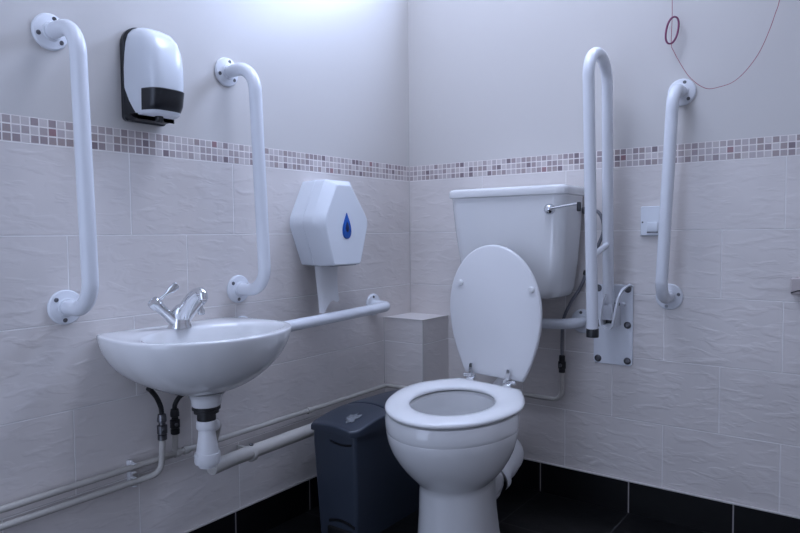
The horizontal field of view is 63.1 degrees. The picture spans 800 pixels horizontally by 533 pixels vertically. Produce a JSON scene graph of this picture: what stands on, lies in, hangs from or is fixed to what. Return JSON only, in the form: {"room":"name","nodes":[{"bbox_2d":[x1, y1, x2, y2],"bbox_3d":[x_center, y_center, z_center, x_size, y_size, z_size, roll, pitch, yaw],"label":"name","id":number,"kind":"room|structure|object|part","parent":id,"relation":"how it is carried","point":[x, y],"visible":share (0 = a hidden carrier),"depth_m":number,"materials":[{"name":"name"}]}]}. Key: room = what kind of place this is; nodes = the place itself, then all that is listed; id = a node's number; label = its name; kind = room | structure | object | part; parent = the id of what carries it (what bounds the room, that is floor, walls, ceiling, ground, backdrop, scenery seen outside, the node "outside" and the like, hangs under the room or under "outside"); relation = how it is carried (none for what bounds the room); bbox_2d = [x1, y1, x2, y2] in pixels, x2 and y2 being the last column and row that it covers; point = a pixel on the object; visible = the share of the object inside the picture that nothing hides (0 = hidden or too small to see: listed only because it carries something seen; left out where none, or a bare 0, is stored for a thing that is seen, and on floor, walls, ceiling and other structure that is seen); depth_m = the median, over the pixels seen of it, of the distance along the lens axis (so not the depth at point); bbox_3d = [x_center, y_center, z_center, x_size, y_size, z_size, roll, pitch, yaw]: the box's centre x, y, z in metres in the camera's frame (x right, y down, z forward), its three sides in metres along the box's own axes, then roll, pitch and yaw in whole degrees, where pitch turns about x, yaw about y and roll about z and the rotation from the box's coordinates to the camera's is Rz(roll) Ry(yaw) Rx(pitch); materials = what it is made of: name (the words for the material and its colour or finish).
{"room":"public restroom","nodes":[
{"label":"public restroom","id":0,"kind":"room"},
{"bbox_2d":[0,0,409,532],"bbox_3d":[-0.747,-0.401,1.578,0.120,2.450,2.970,2,4,36],"label":"wall","id":1,"kind":"structure","parent":0,"point":[175,203],"depth_m":1.73,"materials":[{"name":"tile"}]},
{"bbox_2d":[31,13,98,324],"bbox_3d":[-0.712,-0.211,1.418,0.134,0.690,0.080,2,5,36],"label":"grab bar","id":2,"kind":"object","parent":1,"relation":"attached to","point":[52,33],"visible":1,"depth_m":1.38,"materials":[{"name":"white metal"}]},
{"bbox_2d":[0,440,165,530],"bbox_3d":[-0.981,0.517,1.148,0.032,0.099,1.277,2,4,36],"label":"supply pipe","id":3,"kind":"object","parent":1,"relation":"attached to","point":[162,444],"visible":1,"depth_m":1.51,"materials":[{"name":"grey metal"}]},
{"bbox_2d":[146,387,167,440],"bbox_3d":[-0.604,0.366,1.625,0.026,0.147,0.060,0,3,13],"label":"hose","id":4,"kind":"object","parent":3,"relation":"attached to","point":[162,431],"visible":0.94,"depth_m":1.63,"materials":[{"name":"black rubber"}]},
{"bbox_2d":[126,460,136,487],"bbox_3d":[-0.660,0.510,1.604,0.030,0.064,0.010,2,4,36],"label":"clip","id":5,"kind":"object","parent":1,"relation":"attached to","point":[130,476],"visible":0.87,"depth_m":1.60,"materials":[{"name":"white plastic"}]},
{"bbox_2d":[120,28,183,125],"bbox_3d":[-0.590,-0.466,1.580,0.126,0.234,0.114,2,4,36],"label":"soap dispenser","id":6,"kind":"object","parent":1,"relation":"attached to","point":[152,82],"visible":1,"depth_m":1.54,"materials":[{"name":"white plastic"}]},
{"bbox_3d":[-0.564,-0.396,1.564,0.060,0.052,0.108,2,4,36],"label":"push panel","id":7,"kind":"part","parent":6,"relation":"part of","materials":[{"name":"black plastic"}]},
{"bbox_2d":[96,317,291,408],"bbox_3d":[-0.463,0.246,1.591,0.349,0.183,0.444,2,4,36],"label":"basin","id":8,"kind":"object","parent":1,"relation":"attached to","point":[208,359],"visible":0.99,"depth_m":1.48,"materials":[{"name":"white ceramic"}]},
{"bbox_2d":[148,283,207,328],"bbox_3d":[-0.553,0.096,1.630,0.142,0.116,0.142,-1,3,-17],"label":"mixer tap","id":9,"kind":"object","parent":8,"relation":"on","point":[181,315],"visible":1,"depth_m":1.61,"materials":[{"name":"silver metal"}]},
{"bbox_3d":[-0.597,0.090,1.590,0.032,0.034,0.033,2,4,36],"label":"lever handle","id":10,"kind":"part","parent":9,"relation":"part of","materials":[{"name":"silver metal"}]},
{"bbox_3d":[-0.572,0.066,1.596,0.060,0.053,0.007,-1,3,-16],"label":"lever","id":11,"kind":"part","parent":9,"relation":"part of","materials":[{"name":"silver metal"}]},
{"bbox_3d":[-0.520,0.098,1.616,0.120,0.097,0.038,2,4,36],"label":"spout","id":12,"kind":"part","parent":9,"relation":"part of","materials":[{"name":"silver metal"}]},
{"bbox_3d":[-0.517,0.105,1.694,0.014,0.043,0.016,2,4,36],"label":"lever","id":13,"kind":"part","parent":9,"relation":"part of","materials":[{"name":"silver metal"}]},
{"bbox_2d":[192,404,220,468],"bbox_3d":[-0.472,0.423,1.633,0.068,0.173,0.148,-1,3,-1],"label":"trap","id":14,"kind":"object","parent":8,"relation":"attached to","point":[207,455],"visible":0.97,"depth_m":1.57,"materials":[{"name":"white plastic"}]},
{"bbox_2d":[196,429,218,455],"bbox_3d":[-0.471,0.426,1.593,0.055,0.064,0.055,2,4,36],"label":"bottle","id":15,"kind":"object","parent":14,"relation":"on","point":[207,444],"depth_m":1.57,"materials":[{"name":"white plastic"}]},
{"bbox_2d":[194,450,220,468],"bbox_3d":[-0.471,0.471,1.595,0.062,0.037,0.062,2,4,36],"label":"cup","id":16,"kind":"object","parent":14,"relation":"on","point":[205,459],"depth_m":1.57,"materials":[{"name":"white plastic"}]},
{"bbox_2d":[214,57,270,302],"bbox_3d":[-0.422,-0.238,1.809,0.134,0.689,0.105,2,4,36],"label":"grab bar","id":17,"kind":"object","parent":1,"relation":"attached to","point":[227,72],"visible":1,"depth_m":1.77,"materials":[{"name":"white metal"}]},
{"bbox_2d":[183,475,318,532],"bbox_3d":[-0.725,0.777,1.548,0.006,0.100,2.600,2,4,36],"label":"baseboard","id":18,"kind":"structure","parent":1,"relation":"attached to","point":[262,516],"depth_m":1.99,"materials":[{"name":"tile"}]},
{"bbox_2d":[207,423,313,474],"bbox_3d":[-0.280,0.513,2.070,0.086,0.057,0.810,2,4,36],"label":"pipe","id":19,"kind":"object","parent":1,"relation":"attached to","point":[250,453],"visible":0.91,"depth_m":1.86,"materials":[{"name":"plastic"}]},
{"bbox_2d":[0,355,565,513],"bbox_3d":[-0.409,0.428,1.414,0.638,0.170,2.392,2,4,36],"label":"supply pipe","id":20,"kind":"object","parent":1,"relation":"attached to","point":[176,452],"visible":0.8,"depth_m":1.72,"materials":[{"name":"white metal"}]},
{"bbox_2d":[170,395,183,434],"bbox_3d":[-0.556,0.375,1.702,0.086,0.121,0.028,-2,3,-23],"label":"hose","id":21,"kind":"object","parent":20,"relation":"attached to","point":[174,412],"visible":0.71,"depth_m":1.69,"materials":[{"name":"black rubber"}]},
{"bbox_2d":[560,207,601,354],"bbox_3d":[0.589,0.053,2.115,0.150,0.490,0.031,2,4,36],"label":"supply hose","id":22,"kind":"object","parent":20,"relation":"attached to","point":[599,213],"visible":0.63,"depth_m":2.13,"materials":[{"name":"metal"}]},
{"bbox_2d":[239,294,389,331],"bbox_3d":[-0.239,0.162,2.101,0.099,0.096,0.686,2,4,36],"label":"grab rail","id":23,"kind":"object","parent":1,"relation":"attached to","point":[374,305],"visible":0.48,"depth_m":2.10,"materials":[{"name":"white metal"}]},
{"bbox_2d":[290,180,366,266],"bbox_3d":[-0.215,-0.139,2.098,0.127,0.272,0.261,2,4,36],"label":"dispenser","id":24,"kind":"object","parent":1,"relation":"attached to","point":[328,222],"visible":1,"depth_m":2.03,"materials":[{"name":"white plastic"}]},
{"bbox_2d":[315,266,338,313],"bbox_3d":[-0.230,0.073,2.083,0.014,0.152,0.108,1,4,34],"label":"toilet paper","id":25,"kind":"object","parent":24,"relation":"hanging from","point":[326,277],"visible":0.97,"depth_m":2.07,"materials":[{"name":"white paper"}]},
{"bbox_2d":[385,312,448,391],"bbox_3d":[0.064,0.480,2.460,0.175,0.587,0.170,2,4,36],"label":"tiled pipe boxing","id":26,"kind":"structure","parent":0,"point":[403,338],"depth_m":2.39,"materials":[{"name":"tile"}]},
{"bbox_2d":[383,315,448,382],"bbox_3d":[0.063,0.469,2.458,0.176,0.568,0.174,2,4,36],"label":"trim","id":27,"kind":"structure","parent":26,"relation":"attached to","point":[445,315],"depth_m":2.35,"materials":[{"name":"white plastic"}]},
{"bbox_2d":[264,484,708,532],"bbox_3d":[0.177,0.898,0.968,2.390,0.100,2.970,2,4,36],"label":"floor","id":28,"kind":"structure","parent":0,"point":[520,509],"depth_m":2.03,"materials":[{"name":"tile"}]},
{"bbox_2d":[311,388,418,532],"bbox_3d":[-0.055,0.609,2.086,0.183,0.369,0.519,2,4,36],"label":"bin","id":29,"kind":"object","parent":28,"relation":"on","point":[363,487],"visible":0.73,"depth_m":1.92,"materials":[{"name":"grey plastic"}]},
{"bbox_2d":[385,245,541,532],"bbox_3d":[0.167,0.374,1.824,0.360,0.860,0.500,2,4,36],"label":"toilet","id":30,"kind":"object","parent":28,"relation":"on","point":[454,437],"visible":1,"depth_m":1.86,"materials":[{"name":"white ceramic"}]},
{"bbox_3d":[0.143,0.371,1.791,0.360,0.042,0.420,2,4,36],"label":"seat","id":31,"kind":"part","parent":30,"relation":"part of","materials":[{"name":"white plastic"}]},
{"bbox_3d":[0.287,0.135,1.988,0.313,0.402,0.070,2,4,36],"label":"lid","id":32,"kind":"part","parent":30,"relation":"part of","materials":[{"name":"white plastic"}]},
{"bbox_2d":[501,439,523,492],"bbox_3d":[0.342,0.634,2.188,0.145,0.152,0.354,0,3,10],"label":"connector","id":33,"kind":"object","parent":30,"relation":"attached to","point":[515,461],"visible":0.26,"depth_m":2.06,"materials":[{"name":"white plastic"}]},
{"bbox_2d":[408,0,799,516],"bbox_3d":[0.974,-0.438,1.994,2.150,2.450,0.250,2,4,36],"label":"wall","id":34,"kind":"structure","parent":0,"point":[707,404],"depth_m":2.00,"materials":[{"name":"tile"}]},
{"bbox_2d":[409,166,410,311],"bbox_3d":[0.039,-0.105,2.549,0.003,0.568,0.003,2,4,36],"label":"trim","id":35,"kind":"structure","parent":34,"relation":"attached to","point":[409,166],"depth_m":2.55,"materials":[{"name":"white plastic"}]},
{"bbox_2d":[449,184,583,385],"bbox_3d":[0.367,0.071,2.108,0.476,0.653,0.334,2,4,36],"label":"cistern","id":36,"kind":"object","parent":34,"relation":"attached to","point":[541,224],"visible":0.7,"depth_m":2.06,"materials":[{"name":"white ceramic"}]},
{"bbox_3d":[0.382,-0.243,2.163,0.421,0.030,0.199,2,4,36],"label":"tank lid","id":37,"kind":"part","parent":36,"relation":"part of","materials":[{"name":"white ceramic"}]},
{"bbox_3d":[0.386,-0.067,2.176,0.409,0.325,0.190,2,4,36],"label":"tank","id":38,"kind":"part","parent":36,"relation":"part of","materials":[{"name":"white ceramic"}]},
{"bbox_3d":[0.455,-0.176,1.994,0.035,0.035,0.020,2,4,36],"label":"flush lever","id":39,"kind":"part","parent":36,"relation":"part of","materials":[{"name":"silver metal"}]},
{"bbox_3d":[0.489,-0.181,1.955,0.095,0.019,0.009,2,4,40],"label":"lever arm","id":40,"kind":"part","parent":36,"relation":"part of","materials":[{"name":"silver metal"}]},
{"bbox_2d":[542,309,585,332],"bbox_3d":[0.451,0.185,2.198,0.385,0.093,0.102,2,4,36],"label":"rail","id":41,"kind":"object","parent":34,"relation":"attached to","point":[577,322],"visible":0.39,"depth_m":2.11,"materials":[{"name":"white metal"}]},
{"bbox_2d":[582,47,633,365],"bbox_3d":[0.608,-0.163,1.969,0.130,0.967,0.250,2,4,36],"label":"rail","id":42,"kind":"object","parent":34,"relation":"attached to","point":[609,305],"visible":1,"depth_m":1.99,"materials":[{"name":"white metal"}]},
{"bbox_3d":[0.682,0.185,2.087,0.125,0.257,0.006,2,4,36],"label":"wall plate","id":43,"kind":"part","parent":42,"relation":"part of","materials":[{"name":"white metal"}]},
{"bbox_2d":[640,206,659,235],"bbox_3d":[0.772,-0.139,1.995,0.072,0.092,0.016,2,4,36],"label":"fused spur","id":44,"kind":"object","parent":34,"relation":"attached to","point":[649,214],"visible":0.67,"depth_m":1.99,"materials":[{"name":"white plastic"}]},
{"bbox_2d":[511,458,799,532],"bbox_3d":[0.911,0.742,1.949,2.144,0.100,0.006,2,4,36],"label":"baseboard","id":45,"kind":"structure","parent":34,"relation":"attached to","point":[707,515],"depth_m":2.04,"materials":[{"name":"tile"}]},
{"bbox_2d":[655,79,696,309],"bbox_3d":[0.794,-0.210,1.912,0.109,0.689,0.117,2,4,36],"label":"grab bar","id":46,"kind":"object","parent":34,"relation":"attached to","point":[681,92],"visible":1,"depth_m":1.87,"materials":[{"name":"white metal"}]},
{"bbox_2d":[790,277,799,294],"bbox_3d":[1.103,0.054,1.753,0.090,0.046,0.029,2,4,36],"label":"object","id":47,"kind":"object","parent":34,"relation":"attached to","point":[795,281],"visible":1,"depth_m":1.76,"materials":[{"name":"beige plastic"}]},
{"bbox_3d":[0.153,-1.648,0.838,2.390,0.100,2.970,2,4,36],"label":"ceiling","id":48,"kind":"structure","parent":0,"visible":0},
{"bbox_2d":[665,0,779,88],"bbox_3d":[0.935,-1.078,1.793,0.384,1.148,0.024,2,4,36],"label":"pull cord","id":49,"kind":"object","parent":48,"relation":"hanging from","point":[672,17],"visible":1,"depth_m":1.91,"materials":[{"name":"fabric"}]}
]}

